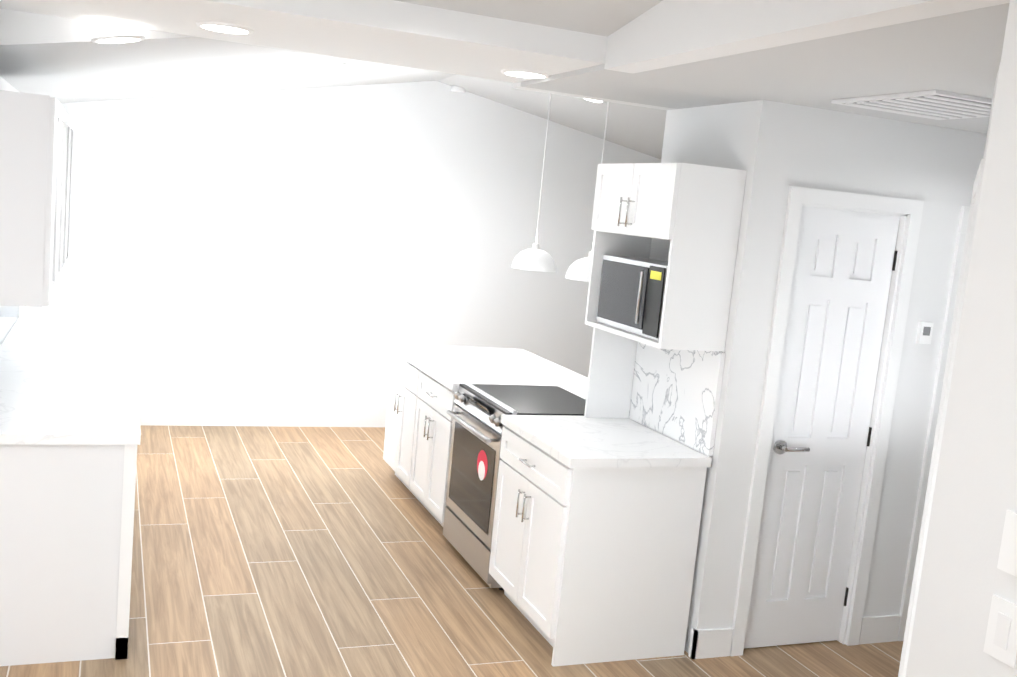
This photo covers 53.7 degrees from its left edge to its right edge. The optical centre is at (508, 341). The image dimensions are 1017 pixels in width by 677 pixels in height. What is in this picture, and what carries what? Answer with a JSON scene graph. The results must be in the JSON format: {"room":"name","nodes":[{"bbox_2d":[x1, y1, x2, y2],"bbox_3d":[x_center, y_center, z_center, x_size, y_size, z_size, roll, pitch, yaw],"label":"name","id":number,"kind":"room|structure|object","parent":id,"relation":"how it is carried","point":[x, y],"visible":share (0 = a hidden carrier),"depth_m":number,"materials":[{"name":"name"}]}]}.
{"room":"kitchen","nodes":[
{"label":"kitchen","id":0,"kind":"room"},
{"bbox_2d":[0,306,17,341],"bbox_3d":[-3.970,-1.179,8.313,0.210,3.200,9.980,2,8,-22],"label":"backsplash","id":1,"kind":"structure","parent":0,"point":[8,316],"depth_m":6.44,"materials":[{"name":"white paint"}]},
{"bbox_2d":[0,76,25,345],"bbox_3d":[-2.736,-0.681,5.456,0.012,3.200,3.680,2,8,-22],"label":"wall","id":2,"kind":"structure","parent":0,"point":[5,85],"depth_m":5.53,"materials":[{"name":"white paint"}]},
{"bbox_2d":[0,90,67,307],"bbox_3d":[-1.889,-0.541,3.788,0.330,0.760,0.480,2,8,-22],"label":"upper cabinet","id":3,"kind":"object","parent":2,"relation":"attached to","point":[36,143],"depth_m":3.61,"materials":[{"name":"white paint"}]},
{"bbox_2d":[60,113,71,281],"bbox_3d":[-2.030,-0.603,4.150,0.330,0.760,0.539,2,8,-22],"label":"upper cabinet","id":4,"kind":"object","parent":2,"relation":"attached to","point":[67,125],"depth_m":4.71,"materials":[{"name":"white paint"}]},
{"bbox_2d":[64,118,73,273],"bbox_3d":[-2.182,-0.669,4.540,0.330,0.760,0.539,2,8,-22],"label":"upper cabinet","id":5,"kind":"object","parent":2,"relation":"attached to","point":[69,139],"depth_m":5.10,"materials":[{"name":"white paint"}]},
{"bbox_2d":[68,134,72,265],"bbox_3d":[-2.323,-0.731,4.901,0.330,0.760,0.481,2,8,-22],"label":"upper cabinet","id":6,"kind":"object","parent":2,"relation":"attached to","point":[72,134],"depth_m":5.15,"materials":[{"name":"white paint"}]},
{"bbox_2d":[0,8,666,158],"bbox_3d":[0.034,-1.537,6.435,5.810,0.553,3.600,2,8,-22],"label":"ceiling","id":7,"kind":"structure","parent":0,"point":[63,60],"depth_m":5.69,"materials":[{"name":"grey paint"}]},
{"bbox_2d":[91,35,144,43],"bbox_3d":[-1.506,-1.165,3.877,0.196,0.044,0.196,2,8,-22],"label":"recessed light","id":8,"kind":"object","parent":7,"relation":"in","point":[114,39],"visible":1,"depth_m":3.84,"materials":[{"name":"white paint"}]},
{"bbox_2d":[451,86,465,92],"bbox_3d":[-0.406,-2.036,8.111,0.120,0.040,0.120,2,8,-22],"label":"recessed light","id":9,"kind":"object","parent":7,"relation":"attached to","point":[457,89],"visible":0.79,"depth_m":8.06,"materials":[{"name":"white paint"}]},
{"bbox_2d":[512,94,555,271],"bbox_3d":[0.217,-1.095,6.103,0.275,1.322,0.275,2,8,-22],"label":"pendant light","id":10,"kind":"object","parent":7,"relation":"hanging from","point":[534,258],"visible":0.96,"depth_m":6.09,"materials":[{"name":"white metal"}]},
{"bbox_2d":[565,102,608,281],"bbox_3d":[0.519,-0.987,5.576,0.275,1.304,0.275,2,8,-22],"label":"pendant light","id":11,"kind":"object","parent":7,"relation":"hanging from","point":[579,270],"visible":0.44,"depth_m":5.56,"materials":[{"name":"white metal"}]},
{"bbox_2d":[583,98,604,102],"bbox_3d":[0.581,-1.703,7.036,0.196,0.044,0.196,2,8,-22],"label":"recessed light","id":12,"kind":"object","parent":7,"relation":"in","point":[596,101],"visible":0.38,"depth_m":7.08,"materials":[{"name":"white paint"}]},
{"bbox_2d":[51,81,660,426],"bbox_3d":[-0.670,-0.862,8.296,5.930,3.200,0.120,2,8,-22],"label":"wall","id":13,"kind":"structure","parent":0,"point":[305,257],"depth_m":7.92,"materials":[{"name":"white paint"}]},
{"bbox_2d":[0,425,902,676],"bbox_3d":[-0.863,1.285,5.152,13.200,0.250,18.800,2,8,-22],"label":"floor","id":14,"kind":"structure","parent":0,"point":[267,551],"depth_m":4.86,"materials":[{"name":"brown wood"}]},
{"bbox_2d":[0,444,136,665],"bbox_3d":[-2.478,0.504,5.603,0.658,0.870,3.945,2,8,-22],"label":"base cabinet","id":15,"kind":"object","parent":14,"relation":"on","point":[66,526],"visible":0.67,"depth_m":3.83,"materials":[{"name":"white paint"}]},
{"bbox_2d":[0,302,140,444],"bbox_3d":[-2.429,0.054,5.540,0.668,0.040,3.955,2,8,-22],"label":"countertop","id":16,"kind":"structure","parent":15,"relation":"on","point":[67,374],"depth_m":4.73,"materials":[{"name":"stone"}]},
{"bbox_2d":[383,353,414,482],"bbox_3d":[-0.395,0.563,6.655,0.660,0.870,0.744,2,8,-22],"label":"base cabinet","id":17,"kind":"object","parent":14,"relation":"on","point":[398,414],"depth_m":6.59,"materials":[{"name":"white paint"}]},
{"bbox_2d":[389,344,711,467],"bbox_3d":[0.175,0.287,5.653,0.980,0.040,2.970,2,8,-22],"label":"countertop","id":18,"kind":"structure","parent":17,"relation":"on","point":[569,441],"depth_m":4.83,"materials":[{"name":"stone"}]},
{"bbox_2d":[584,163,746,417],"bbox_3d":[0.642,-0.175,4.589,0.370,1.237,0.740,2,8,-22],"label":"cabinet","id":19,"kind":"object","parent":18,"relation":"on","point":[683,219],"visible":0.98,"depth_m":4.28,"materials":[{"name":"white paint"}]},
{"bbox_2d":[596,255,667,340],"bbox_3d":[0.656,-0.202,4.595,0.300,0.323,0.610,2,8,-22],"label":"microwave oven","id":20,"kind":"object","parent":19,"relation":"in","point":[631,294],"visible":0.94,"depth_m":4.52,"materials":[{"name":"silver metal"}]},
{"bbox_2d":[403,367,458,526],"bbox_3d":[-0.172,0.660,6.081,0.660,0.870,0.749,2,8,-22],"label":"base cabinet","id":21,"kind":"object","parent":14,"relation":"on","point":[429,430],"depth_m":5.93,"materials":[{"name":"white paint"}]},
{"bbox_2d":[443,381,585,589],"bbox_3d":[0.060,0.747,5.363,0.672,0.930,0.745,2,8,-22],"label":"range","id":22,"kind":"object","parent":14,"relation":"on","point":[477,427],"visible":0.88,"depth_m":5.23,"materials":[{"name":"silver metal"}]},
{"bbox_2d":[489,426,706,666],"bbox_3d":[0.378,0.900,4.672,0.660,0.870,0.783,2,8,-22],"label":"base cabinet","id":23,"kind":"object","parent":14,"relation":"on","point":[591,565],"depth_m":4.34,"materials":[{"name":"white paint"}]},
{"bbox_2d":[0,0,1009,133],"bbox_3d":[0.999,-1.253,0.089,12.720,1.557,8.940,2,8,-22],"label":"ceiling","id":24,"kind":"structure","parent":0,"point":[959,52],"depth_m":3.52,"materials":[{"name":"grey paint"}]},
{"bbox_2d":[196,21,253,34],"bbox_3d":[-1.046,-1.155,3.708,0.206,0.009,0.206,2,8,-22],"label":"recessed light","id":25,"kind":"object","parent":24,"relation":"in","point":[221,27],"visible":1,"depth_m":3.67,"materials":[{"name":"white paint"}]},
{"bbox_2d":[501,69,549,78],"bbox_3d":[0.070,-1.111,4.179,0.206,0.009,0.206,2,8,-22],"label":"recessed light","id":26,"kind":"object","parent":24,"relation":"in","point":[523,73],"visible":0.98,"depth_m":4.14,"materials":[{"name":"white paint"}]},
{"bbox_2d":[831,90,991,119],"bbox_3d":[1.627,-0.889,3.808,0.550,0.016,0.550,2,8,-22],"label":"ceiling vent","id":27,"kind":"object","parent":24,"relation":"in","point":[937,104],"visible":0.9,"depth_m":3.76,"materials":[{"name":"silver metal"}]},
{"bbox_2d":[512,82,673,109],"bbox_3d":[1.733,-1.401,5.154,3.590,0.660,0.100,2,8,-22],"label":"wall","id":28,"kind":"structure","parent":0,"point":[516,85],"depth_m":4.66,"materials":[{"name":"white paint"}]},
{"bbox_2d":[634,100,986,652],"bbox_3d":[1.725,0.183,5.045,2.000,2.440,0.790,2,8,-22],"label":"wall","id":29,"kind":"structure","parent":0,"point":[775,150],"depth_m":4.43,"materials":[{"name":"white paint"}]},
{"bbox_2d":[629,341,725,455],"bbox_3d":[0.770,0.217,4.697,0.022,0.460,0.745,2,8,-22],"label":"backsplash","id":30,"kind":"structure","parent":29,"relation":"attached to","point":[675,394],"depth_m":4.62,"materials":[{"name":"white stone"}]},
{"bbox_2d":[688,614,900,659],"bbox_3d":[0.681,1.850,0.557,12.480,0.130,8.820,2,8,-22],"label":"baseboard","id":31,"kind":"structure","parent":29,"relation":"attached to","point":[709,643],"depth_m":4.51,"materials":[{"name":"white paint"}]},
{"bbox_2d":[744,206,899,647],"bbox_3d":[1.424,0.424,4.558,0.572,2.020,0.095,2,8,-22],"label":"pantry door","id":32,"kind":"structure","parent":29,"relation":"in","point":[844,264],"depth_m":4.57,"materials":[{"name":"white paint"}]},
{"bbox_2d":[916,322,933,343],"bbox_3d":[1.926,-0.038,4.644,0.070,0.100,0.022,2,8,-22],"label":"thermostat","id":33,"kind":"object","parent":29,"relation":"attached to","point":[924,332],"visible":0.93,"depth_m":4.63,"materials":[{"name":"white plastic"}]},
{"bbox_2d":[604,0,1016,676],"bbox_3d":[1.786,0.253,0.141,0.120,3.600,8.000,2,8,-22],"label":"wall","id":34,"kind":"structure","parent":0,"point":[962,580],"depth_m":2.09,"materials":[{"name":"white paint"}]},
{"bbox_2d":[983,594,1016,667],"bbox_3d":[0.974,0.570,1.976,0.009,0.120,0.075,2,8,-22],"label":"light switch","id":35,"kind":"object","parent":34,"relation":"attached to","point":[1000,644],"visible":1,"depth_m":1.97,"materials":[{"name":"white plastic"}]},
{"bbox_2d":[997,510,1016,576],"bbox_3d":[0.992,0.397,1.953,0.006,0.120,0.075,2,8,-22],"label":"light switch","id":36,"kind":"object","parent":34,"relation":"attached to","point":[1007,561],"visible":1,"depth_m":1.97,"materials":[{"name":"white plastic"}]},
{"bbox_2d":[983,65,999,158],"bbox_3d":[1.243,0.439,2.777,0.120,2.440,1.331,9,8,23],"label":"wall","id":37,"kind":"structure","parent":0,"point":[990,118],"depth_m":3.03,"materials":[{"name":"white paint"}]},
{"bbox_3d":[3.449,0.550,3.525,5.490,2.440,4.940,2,8,-22],"label":"wall","id":38,"kind":"structure","parent":0,"visible":0},
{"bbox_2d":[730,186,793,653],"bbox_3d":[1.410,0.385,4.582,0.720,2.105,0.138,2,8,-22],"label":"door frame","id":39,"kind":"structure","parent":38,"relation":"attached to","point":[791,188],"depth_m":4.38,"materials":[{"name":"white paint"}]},
{"bbox_2d":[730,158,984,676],"bbox_3d":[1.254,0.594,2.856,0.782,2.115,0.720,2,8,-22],"label":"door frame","id":40,"kind":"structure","parent":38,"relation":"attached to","point":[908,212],"depth_m":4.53,"materials":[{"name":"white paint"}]}
]}

